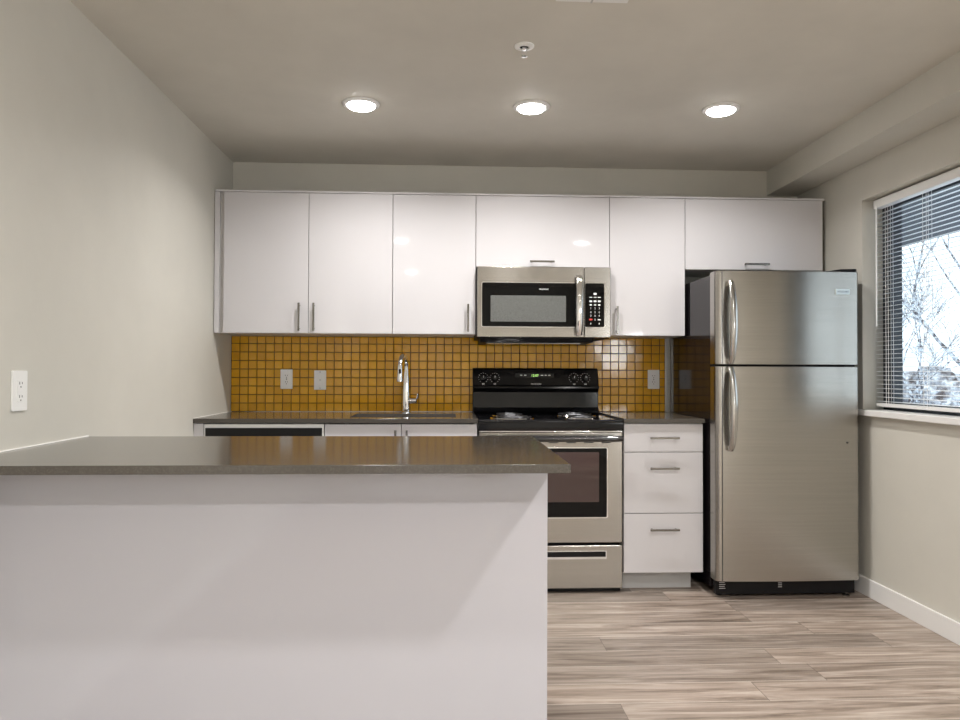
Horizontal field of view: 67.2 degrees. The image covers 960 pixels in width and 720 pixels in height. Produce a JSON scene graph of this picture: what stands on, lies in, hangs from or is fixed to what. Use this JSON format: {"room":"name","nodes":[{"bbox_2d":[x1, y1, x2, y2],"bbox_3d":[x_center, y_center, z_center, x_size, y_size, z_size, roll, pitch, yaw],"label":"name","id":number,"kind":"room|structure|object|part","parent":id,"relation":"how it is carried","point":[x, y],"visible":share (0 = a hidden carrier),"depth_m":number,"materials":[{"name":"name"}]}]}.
{"room":"kitchen","nodes":[
{"label":"kitchen","id":0,"kind":"room"},
{"bbox_2d":[0,0,232,450],"bbox_3d":[-1.400,-0.043,0.845,0.150,2.420,7.300,0,-1,-3],"label":"wall","id":1,"kind":"structure","parent":0,"point":[107,186],"depth_m":2.65,"materials":[{"name":"beige paint"}]},
{"bbox_2d":[11,371,27,410],"bbox_3d":[-1.386,0.093,2.175,0.008,0.121,0.076,0,-1,-3],"label":"wall outlet","id":2,"kind":"object","parent":1,"relation":"attached to","point":[18,378],"visible":1,"depth_m":2.17,"materials":[{"name":"white plastic"}]},
{"bbox_2d":[17,380,23,401],"bbox_3d":[-1.384,0.093,2.175,0.003,0.066,0.033,0,-1,-3],"label":"receptacle","id":3,"kind":"object","parent":2,"relation":"attached to","point":[20,383],"depth_m":2.17,"materials":[{"name":"white plastic"}]},
{"bbox_2d":[231,162,796,412],"bbox_3d":[0.242,0.022,4.503,3.487,2.420,0.150,0,-1,-3],"label":"wall","id":4,"kind":"structure","parent":0,"point":[246,175],"depth_m":4.44,"materials":[{"name":"beige paint"}]},
{"bbox_2d":[214,189,395,336],"bbox_3d":[-0.989,-0.545,4.184,0.983,0.797,0.382,0,-1,-3],"label":"upper cabinet","id":5,"kind":"object","parent":4,"relation":"attached to","point":[287,262],"visible":0.96,"depth_m":4.03,"materials":[{"name":"white plastic"}]},
{"bbox_3d":[-1.191,-0.542,4.029,0.465,0.784,0.019,0,-1,-3],"label":"door","id":6,"kind":"part","parent":5,"relation":"part of","materials":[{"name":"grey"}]},
{"bbox_3d":[-1.004,-0.239,4.005,0.011,0.156,0.036,0,-1,-3],"label":"handle","id":7,"kind":"part","parent":5,"relation":"part of","materials":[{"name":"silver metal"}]},
{"bbox_3d":[-0.923,-0.239,4.009,0.011,0.156,0.036,0,-1,-3],"label":"handle","id":8,"kind":"part","parent":5,"relation":"part of","materials":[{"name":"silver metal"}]},
{"bbox_3d":[-0.724,-0.540,4.051,0.464,0.784,0.019,0,-1,-3],"label":"door","id":9,"kind":"part","parent":5,"relation":"part of","materials":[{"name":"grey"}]},
{"bbox_2d":[393,192,475,336],"bbox_3d":[-0.264,-0.542,4.219,0.466,0.797,0.382,0,-1,-3],"label":"upper cabinet","id":10,"kind":"object","parent":4,"relation":"attached to","point":[434,234],"visible":1,"depth_m":4.07,"materials":[{"name":"white plastic"}]},
{"bbox_3d":[-0.067,-0.235,4.051,0.011,0.156,0.036,0,-1,-3],"label":"handle","id":11,"kind":"part","parent":10,"relation":"part of","materials":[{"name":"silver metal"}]},
{"bbox_2d":[231,336,667,411],"bbox_3d":[-0.167,0.088,4.401,2.657,0.453,0.012,0,-1,-3],"label":"tile backsplash","id":12,"kind":"structure","parent":4,"relation":"attached to","point":[361,372],"depth_m":4.39,"materials":[{"name":"brown tile"}]},
{"bbox_2d":[280,369,292,388],"bbox_3d":[-1.164,0.115,4.345,0.072,0.117,0.007,0,-1,-3],"label":"wall outlet","id":13,"kind":"object","parent":12,"relation":"attached to","point":[286,378],"visible":1,"depth_m":4.34,"materials":[{"name":"white plastic"}]},
{"bbox_2d":[314,370,325,389],"bbox_3d":[-0.964,0.121,4.354,0.072,0.117,0.008,0,-1,-3],"label":"light switch","id":14,"kind":"object","parent":12,"relation":"attached to","point":[319,375],"visible":1,"depth_m":4.35,"materials":[{"name":"white plastic"}]},
{"bbox_2d":[648,370,658,388],"bbox_3d":[1.071,0.119,4.454,0.072,0.117,0.007,0,-1,-3],"label":"wall outlet","id":15,"kind":"object","parent":12,"relation":"attached to","point":[653,375],"visible":1,"depth_m":4.45,"materials":[{"name":"white plastic"}]},
{"bbox_3d":[1.151,0.095,4.465,0.018,0.452,0.012,0,-1,-3],"label":"edge trim","id":16,"kind":"part","parent":12,"relation":"part of","materials":[{"name":"silver metal"}]},
{"bbox_2d":[476,193,608,267],"bbox_3d":[0.350,-0.730,4.252,0.761,0.416,0.382,0,-1,-3],"label":"upper cabinet","id":17,"kind":"object","parent":4,"relation":"attached to","point":[522,230],"visible":0.89,"depth_m":4.10,"materials":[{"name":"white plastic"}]},
{"bbox_2d":[474,266,610,344],"bbox_3d":[0.351,-0.306,4.201,0.754,0.430,0.446,0,-1,-3],"label":"microwave","id":18,"kind":"object","parent":17,"relation":"attached to","point":[515,305],"visible":1,"depth_m":4.04,"materials":[{"name":"silver metal"}]},
{"bbox_3d":[0.274,-0.309,4.032,0.526,0.245,0.002,0,-1,-3],"label":"door glass","id":19,"kind":"part","parent":18,"relation":"part of","materials":[{"name":"black glass"}]},
{"bbox_3d":[0.552,-0.304,4.018,0.039,0.337,0.061,0,-1,-3],"label":"door handle","id":20,"kind":"part","parent":18,"relation":"part of","materials":[{"name":"silver metal"}]},
{"bbox_3d":[0.659,-0.323,4.069,0.149,0.396,0.031,0,-1,-3],"label":"control panel","id":21,"kind":"part","parent":18,"relation":"part of","materials":[{"name":"silver metal"}]},
{"bbox_3d":[0.350,-0.554,4.076,0.140,0.011,0.036,0,-1,-3],"label":"handle","id":22,"kind":"part","parent":17,"relation":"part of","materials":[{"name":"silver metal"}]},
{"bbox_2d":[609,195,684,338],"bbox_3d":[0.948,-0.536,4.278,0.436,0.799,0.382,0,-1,-3],"label":"upper cabinet","id":23,"kind":"object","parent":4,"relation":"attached to","point":[647,233],"visible":0.94,"depth_m":4.12,"materials":[{"name":"white laminate"}]},
{"bbox_3d":[0.776,-0.226,4.092,0.011,0.156,0.036,0,-1,-3],"label":"handle","id":24,"kind":"part","parent":23,"relation":"part of","materials":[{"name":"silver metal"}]},
{"bbox_2d":[685,197,824,277],"bbox_3d":[1.577,-0.723,4.312,0.819,0.418,0.382,0,-1,-3],"label":"upper cabinet","id":25,"kind":"object","parent":4,"relation":"attached to","point":[722,233],"visible":0.88,"depth_m":4.16,"materials":[{"name":"white laminate"}]},
{"bbox_3d":[1.582,-0.547,4.136,0.145,0.011,0.036,0,-1,-3],"label":"handle","id":26,"kind":"part","parent":25,"relation":"part of","materials":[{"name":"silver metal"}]},
{"bbox_2d":[70,0,959,170],"bbox_3d":[0.420,-1.321,0.954,3.787,0.150,7.300,0,-1,-3],"label":"ceiling","id":27,"kind":"structure","parent":0,"point":[628,85],"depth_m":3.04,"materials":[{"name":"beige paint"}]},
{"bbox_2d":[342,97,379,111],"bbox_3d":[-0.561,-1.198,3.404,0.176,0.021,0.176,0,-1,-3],"label":"recessed light","id":28,"kind":"object","parent":27,"relation":"in","point":[360,104],"visible":1,"depth_m":3.37,"materials":[{"name":"white paint"}]},
{"bbox_2d":[347,101,374,111],"bbox_3d":[-0.561,-1.197,3.404,0.132,0.020,0.132,0,-1,-3],"label":"diffuser","id":29,"kind":"object","parent":28,"relation":"attached to","point":[360,106],"depth_m":3.38,"materials":[{"name":"white plastic"}]},
{"bbox_2d":[514,42,533,57],"bbox_3d":[0.172,-1.194,2.796,0.077,0.043,0.077,0,-1,-3],"label":"sprinkler","id":30,"kind":"object","parent":27,"relation":"attached to","point":[520,46],"visible":1,"depth_m":2.79,"materials":[{"name":"white metal"}]},
{"bbox_2d":[513,99,549,113],"bbox_3d":[0.244,-1.194,3.432,0.176,0.021,0.176,0,-1,-3],"label":"recessed light","id":31,"kind":"object","parent":27,"relation":"in","point":[532,106],"visible":1,"depth_m":3.40,"materials":[{"name":"white paint"}]},
{"bbox_2d":[517,103,544,113],"bbox_3d":[0.244,-1.194,3.432,0.132,0.020,0.132,0,-1,-3],"label":"diffuser","id":32,"kind":"object","parent":31,"relation":"attached to","point":[525,108],"depth_m":3.40,"materials":[{"name":"white plastic"}]},
{"bbox_2d":[556,0,628,2],"bbox_3d":[0.384,-1.216,2.294,0.245,0.015,0.294,0,-1,-3],"label":"ceiling vent","id":33,"kind":"object","parent":27,"relation":"in","point":[590,1],"visible":1,"depth_m":2.43,"materials":[{"name":"white paint"}]},
{"bbox_2d":[702,102,739,116],"bbox_3d":[1.153,-1.191,3.456,0.176,0.021,0.176,0,-1,-3],"label":"recessed light","id":34,"kind":"object","parent":27,"relation":"in","point":[720,109],"visible":1,"depth_m":3.42,"materials":[{"name":"white paint"}]},
{"bbox_2d":[706,106,734,116],"bbox_3d":[1.153,-1.190,3.456,0.132,0.020,0.132,0,-1,-3],"label":"diffuser","id":35,"kind":"object","parent":34,"relation":"attached to","point":[714,111],"depth_m":3.43,"materials":[{"name":"white plastic"}]},
{"bbox_2d":[547,572,959,719],"bbox_3d":[0.412,1.224,0.912,3.787,0.100,7.300,0,-1,-3],"label":"floor","id":36,"kind":"structure","parent":0,"point":[694,652],"depth_m":2.94,"materials":[{"name":"grey wood"}]},
{"bbox_2d":[194,423,206,435],"bbox_3d":[-1.457,0.774,4.000,0.049,0.887,0.625,0,-1,-3],"label":"filler panel","id":37,"kind":"object","parent":36,"relation":"on","point":[198,427],"visible":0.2,"depth_m":3.69,"materials":[{"name":"grey"}]},
{"bbox_2d":[204,423,324,435],"bbox_3d":[-1.126,0.777,4.013,0.607,0.886,0.631,0,-1,-3],"label":"dishwasher","id":38,"kind":"object","parent":36,"relation":"on","point":[210,429],"visible":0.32,"depth_m":3.71,"materials":[{"name":"white plastic"}]},
{"bbox_3d":[-1.110,0.378,3.709,0.592,0.058,0.004,0,-1,-3],"label":"control panel","id":39,"kind":"part","parent":38,"relation":"part of","materials":[{"name":"black plastic"}]},
{"bbox_2d":[0,473,547,719],"bbox_3d":[-0.609,0.745,2.312,1.575,0.897,0.580,0,-1,-3],"label":"kitchen island","id":40,"kind":"object","parent":36,"relation":"on","point":[215,596],"visible":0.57,"depth_m":2.02,"materials":[{"name":"white paint"}]},
{"bbox_2d":[0,435,570,474],"bbox_3d":[-0.589,0.281,2.224,1.606,0.027,0.822,0,-1,-3],"label":"island countertop","id":41,"kind":"structure","parent":40,"relation":"on","point":[83,455],"depth_m":2.00,"materials":[{"name":"grey stone"}]},
{"bbox_2d":[325,423,476,435],"bbox_3d":[-0.425,0.778,4.041,0.790,0.888,0.678,0,-1,-3],"label":"base cabinet","id":42,"kind":"object","parent":36,"relation":"on","point":[331,429],"visible":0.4,"depth_m":3.75,"materials":[{"name":"white plastic"}]},
{"bbox_2d":[193,411,477,422],"bbox_3d":[-0.753,0.318,4.045,1.454,0.028,0.657,0,-1,-3],"label":"countertop","id":43,"kind":"structure","parent":42,"relation":"on","point":[257,416],"depth_m":3.83,"materials":[{"name":"grey stone"}]},
{"bbox_2d":[349,423,456,435],"bbox_3d":[-0.420,0.418,4.019,0.610,0.169,0.380,0,-1,-3],"label":"sink","id":44,"kind":"object","parent":43,"relation":"in","point":[349,423],"visible":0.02,"depth_m":3.85,"materials":[{"name":"silver metal"}]},
{"bbox_2d":[397,353,418,412],"bbox_3d":[-0.447,0.137,4.221,0.100,0.349,0.206,0,-1,28],"label":"kitchen faucet","id":45,"kind":"object","parent":43,"relation":"on","point":[406,400],"visible":1,"depth_m":4.26,"materials":[{"name":"silver metal"}]},
{"bbox_3d":[-0.447,0.034,4.209,0.027,0.143,0.179,0,-1,8],"label":"spout","id":46,"kind":"part","parent":45,"relation":"part of","materials":[{"name":"silver metal"}]},
{"bbox_3d":[-0.391,0.228,4.284,0.062,0.062,0.035,0,-1,-3],"label":"lever","id":47,"kind":"part","parent":45,"relation":"part of","materials":[{"name":"silver metal"}]},
{"bbox_3d":[-0.607,0.723,3.739,0.392,0.779,0.019,0,-1,-3],"label":"door","id":48,"kind":"part","parent":42,"relation":"part of","materials":[{"name":"grey"}]},
{"bbox_3d":[-0.213,0.724,3.758,0.391,0.779,0.019,0,-1,-3],"label":"door","id":49,"kind":"part","parent":42,"relation":"part of","materials":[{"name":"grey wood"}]},
{"bbox_2d":[472,368,623,590],"bbox_3d":[0.354,0.634,4.061,0.773,1.182,0.700,0,-1,-3],"label":"range","id":50,"kind":"object","parent":36,"relation":"on","point":[558,407],"visible":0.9,"depth_m":3.79,"materials":[{"name":"silver metal"}]},
{"bbox_3d":[0.021,0.107,4.327,0.042,0.042,0.024,0,-1,-3],"label":"control knob","id":51,"kind":"part","parent":50,"relation":"part of","materials":[{"name":"black plastic"}]},
{"bbox_3d":[0.089,0.107,4.331,0.042,0.042,0.024,0,-1,-3],"label":"control knob","id":52,"kind":"part","parent":50,"relation":"part of","materials":[{"name":"black plastic"}]},
{"bbox_2d":[491,413,526,415],"bbox_3d":[0.167,0.315,4.194,0.206,0.012,0.206,0,-1,-3],"label":"burner","id":53,"kind":"object","parent":50,"relation":"on","point":[497,413],"depth_m":4.17,"materials":[{"name":"grey metal"}]},
{"bbox_2d":[490,415,534,418],"bbox_3d":[0.179,0.311,3.950,0.252,0.012,0.252,0,-1,-3],"label":"burner","id":54,"kind":"object","parent":50,"relation":"on","point":[498,416],"depth_m":3.90,"materials":[{"name":"grey metal"}]},
{"bbox_2d":[474,412,623,430],"bbox_3d":[0.358,0.344,4.085,0.766,0.064,0.626,0,-1,-3],"label":"cooktop","id":55,"kind":"object","parent":50,"relation":"in","point":[487,421],"depth_m":3.79,"materials":[{"name":"black metal"}]},
{"bbox_3d":[0.370,0.669,3.804,0.760,0.580,0.043,0,-1,-3],"label":"oven door","id":56,"kind":"part","parent":50,"relation":"part of","materials":[{"name":"silver metal"}]},
{"bbox_3d":[0.372,0.375,3.800,0.756,0.006,0.036,0,-1,-3],"label":"door trim","id":57,"kind":"part","parent":50,"relation":"part of","materials":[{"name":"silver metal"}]},
{"bbox_3d":[0.568,0.109,4.354,0.042,0.042,0.024,0,-1,-3],"label":"control knob","id":58,"kind":"part","parent":50,"relation":"part of","materials":[{"name":"black plastic"}]},
{"bbox_2d":[552,412,595,415],"bbox_3d":[0.547,0.317,4.213,0.252,0.012,0.252,0,-1,-3],"label":"burner","id":59,"kind":"object","parent":50,"relation":"on","point":[553,413],"depth_m":4.23,"materials":[{"name":"grey metal"}]},
{"bbox_3d":[0.375,0.408,3.737,0.742,0.031,0.042,0,-1,-3],"label":"door handle","id":60,"kind":"part","parent":50,"relation":"part of","materials":[{"name":"silver metal"}]},
{"bbox_2d":[563,415,599,418],"bbox_3d":[0.559,0.313,3.968,0.206,0.012,0.206,0,-1,-3],"label":"burner","id":61,"kind":"object","parent":50,"relation":"on","point":[570,416],"depth_m":3.91,"materials":[{"name":"grey metal"}]},
{"bbox_3d":[0.369,1.085,3.798,0.760,0.225,0.043,0,-1,-3],"label":"storage drawer","id":62,"kind":"part","parent":50,"relation":"part of","materials":[{"name":"silver metal"}]},
{"bbox_3d":[0.637,0.109,4.357,0.042,0.042,0.024,0,-1,-3],"label":"control knob","id":63,"kind":"part","parent":50,"relation":"part of","materials":[{"name":"black plastic"}]},
{"bbox_2d":[620,423,702,587],"bbox_3d":[0.952,0.784,4.108,0.422,0.888,0.678,0,-1,-3],"label":"base cabinet","id":64,"kind":"object","parent":36,"relation":"on","point":[662,542],"visible":0.9,"depth_m":3.81,"materials":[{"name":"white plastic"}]},
{"bbox_2d":[600,412,704,422],"bbox_3d":[0.956,0.327,4.128,0.432,0.024,0.657,0,-1,-3],"label":"countertop","id":65,"kind":"structure","parent":64,"relation":"on","point":[627,417],"depth_m":3.90,"materials":[{"name":"grey stone"}]},
{"bbox_3d":[0.966,0.964,3.812,0.422,0.309,0.019,0,-1,-3],"label":"drawer","id":66,"kind":"part","parent":64,"relation":"part of","materials":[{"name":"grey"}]},
{"bbox_3d":[0.967,0.647,3.817,0.422,0.318,0.019,0,-1,-3],"label":"drawer","id":67,"kind":"part","parent":64,"relation":"part of","materials":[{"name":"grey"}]},
{"bbox_3d":[0.968,0.411,3.821,0.422,0.146,0.019,0,-1,-3],"label":"drawer","id":68,"kind":"part","parent":64,"relation":"part of","materials":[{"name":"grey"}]},
{"bbox_3d":[0.967,0.889,3.785,0.155,0.011,0.036,0,-1,-3],"label":"handle","id":69,"kind":"part","parent":64,"relation":"part of","materials":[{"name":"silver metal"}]},
{"bbox_3d":[0.968,0.569,3.791,0.155,0.011,0.036,0,-1,-3],"label":"handle","id":70,"kind":"part","parent":64,"relation":"part of","materials":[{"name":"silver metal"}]},
{"bbox_3d":[0.968,0.409,3.793,0.155,0.011,0.036,0,-1,-3],"label":"handle","id":71,"kind":"part","parent":64,"relation":"part of","materials":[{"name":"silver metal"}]},
{"bbox_2d":[670,269,858,596],"bbox_3d":[1.566,0.381,4.038,0.758,1.697,0.836,0,-1,-3],"label":"refrigerator","id":72,"kind":"object","parent":36,"relation":"on","point":[768,360],"visible":0.97,"depth_m":3.69,"materials":[{"name":"silver metal"}]},
{"bbox_3d":[1.274,0.248,3.646,0.038,0.431,0.076,0,-1,-3],"label":"handle","id":73,"kind":"part","parent":72,"relation":"part of","materials":[{"name":"silver metal"}]},
{"bbox_3d":[1.276,-0.193,3.654,0.038,0.427,0.076,0,-1,-3],"label":"handle","id":74,"kind":"part","parent":72,"relation":"part of","materials":[{"name":"silver metal"}]},
{"bbox_3d":[1.583,-0.216,3.745,0.758,0.480,0.091,0,-1,-3],"label":"freezer door","id":75,"kind":"part","parent":72,"relation":"part of","materials":[{"name":"silver metal"}]},
{"bbox_3d":[1.580,0.582,3.732,0.758,1.095,0.091,0,-1,-3],"label":"door","id":76,"kind":"part","parent":72,"relation":"part of","materials":[{"name":"silver metal"}]},
{"bbox_2d":[797,115,959,622],"bbox_3d":[2.247,-0.028,1.022,0.180,2.420,7.300,0,-1,-3],"label":"wall","id":77,"kind":"structure","parent":0,"point":[909,471],"depth_m":3.55,"materials":[{"name":"beige paint"}]},
{"bbox_2d":[767,51,959,195],"bbox_3d":[2.063,-1.162,1.031,0.196,0.153,7.000,0,-1,-3],"label":"soffit","id":78,"kind":"object","parent":77,"relation":"attached to","point":[930,100],"depth_m":3.43,"materials":[{"name":"beige paint"}]},
{"bbox_2d":[854,574,959,644],"bbox_3d":[2.147,1.135,0.996,0.013,0.092,6.995,0,-1,-3],"label":"baseboard","id":79,"kind":"structure","parent":77,"relation":"attached to","point":[934,621],"depth_m":3.39,"materials":[{"name":"white paint"}]},
{"bbox_2d":[858,180,959,425],"bbox_3d":[2.116,-0.286,3.275,0.205,1.135,1.165,0,-1,-3],"label":"window","id":80,"kind":"structure","parent":77,"relation":"in","point":[940,417],"depth_m":3.75,"materials":[{"name":"grey"}]},
{"bbox_3d":[2.084,0.266,3.265,0.145,0.030,1.165,0,-1,-3],"label":"sill","id":81,"kind":"part","parent":80,"relation":"part of","materials":[{"name":"white paint"}]},
{"bbox_2d":[873,167,959,412],"bbox_3d":[2.104,-0.305,3.272,0.058,1.077,1.030,0,-1,-3],"label":"window blind","id":82,"kind":"object","parent":80,"relation":"attached to","point":[951,176],"visible":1,"depth_m":3.45,"materials":[{"name":"white paint"}]},
{"bbox_3d":[2.090,-0.280,3.697,0.029,1.030,0.002,0,-1,-3],"label":"ladder cord","id":83,"kind":"part","parent":82,"relation":"part of","materials":[{"name":"white fabric"}]},
{"bbox_3d":[2.091,-0.280,3.677,0.029,1.030,0.002,0,-1,-3],"label":"ladder cord","id":84,"kind":"part","parent":82,"relation":"part of","materials":[{"name":"white fabric"}]},
{"bbox_3d":[2.109,0.224,3.264,0.026,0.018,1.030,0,-1,-3],"label":"rail","id":85,"kind":"part","parent":82,"relation":"part of","materials":[{"name":"white paint"}]},
{"bbox_3d":[2.104,-0.284,3.407,0.029,1.030,0.002,0,-1,-3],"label":"ladder cord","id":86,"kind":"part","parent":82,"relation":"part of","materials":[{"name":"white fabric"}]},
{"bbox_3d":[2.106,-0.285,3.382,0.029,1.030,0.002,0,-1,-3],"label":"ladder cord","id":87,"kind":"part","parent":82,"relation":"part of","materials":[{"name":"white fabric"}]},
{"bbox_2d":[902,187,959,246],"bbox_3d":[3.044,-1.123,2.380,1.531,0.180,9.600,0,-1,-3],"label":"balcony slab","id":88,"kind":"object","parent":77,"relation":"attached to","point":[958,192],"depth_m":5.05,"materials":[{"name":"grey"}]},
{"label":"outside","id":89,"kind":"structure","parent":0,"visible":0},
{"bbox_3d":[29.564,2.125,20.842,56.333,0.150,90.000,0,-1,-3],"label":"ground","id":90,"kind":"structure","parent":89,"visible":0},
{"bbox_2d":[902,262,944,330],"bbox_3d":[8.441,-0.086,15.113,2.210,3.950,2.185,0,-1,31],"label":"bare tree","id":91,"kind":"object","parent":90,"relation":"on","point":[927,304],"visible":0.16,"depth_m":14.92,"materials":[{"name":"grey plant"}]},
{"bbox_2d":[902,250,959,402],"bbox_3d":[7.146,-0.123,12.325,2.432,3.925,3.482,0,-1,15],"label":"bare tree","id":92,"kind":"object","parent":90,"relation":"on","point":[920,346],"visible":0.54,"depth_m":11.86,"materials":[{"name":"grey plant"}]},
{"bbox_2d":[902,235,959,365],"bbox_3d":[6.744,-1.083,10.095,4.315,5.770,4.872,-1,-1,42],"label":"bare tree","id":93,"kind":"object","parent":90,"relation":"on","point":[920,319],"visible":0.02,"depth_m":9.58,"materials":[{"name":"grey plant"}]},
{"bbox_2d":[903,365,959,405],"bbox_3d":[11.022,1.116,17.555,2.247,1.978,2.270,0,-1,-3],"label":"shrub","id":94,"kind":"object","parent":90,"relation":"on","point":[940,378],"visible":0.25,"depth_m":16.85,"materials":[{"name":"white plant"}]},
{"bbox_2d":[903,346,959,372],"bbox_3d":[18.023,0.787,30.114,11.300,2.749,7.200,0,-1,-3],"label":"house","id":95,"kind":"structure","parent":90,"relation":"on","point":[910,361],"depth_m":28.32,"materials":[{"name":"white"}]}
]}

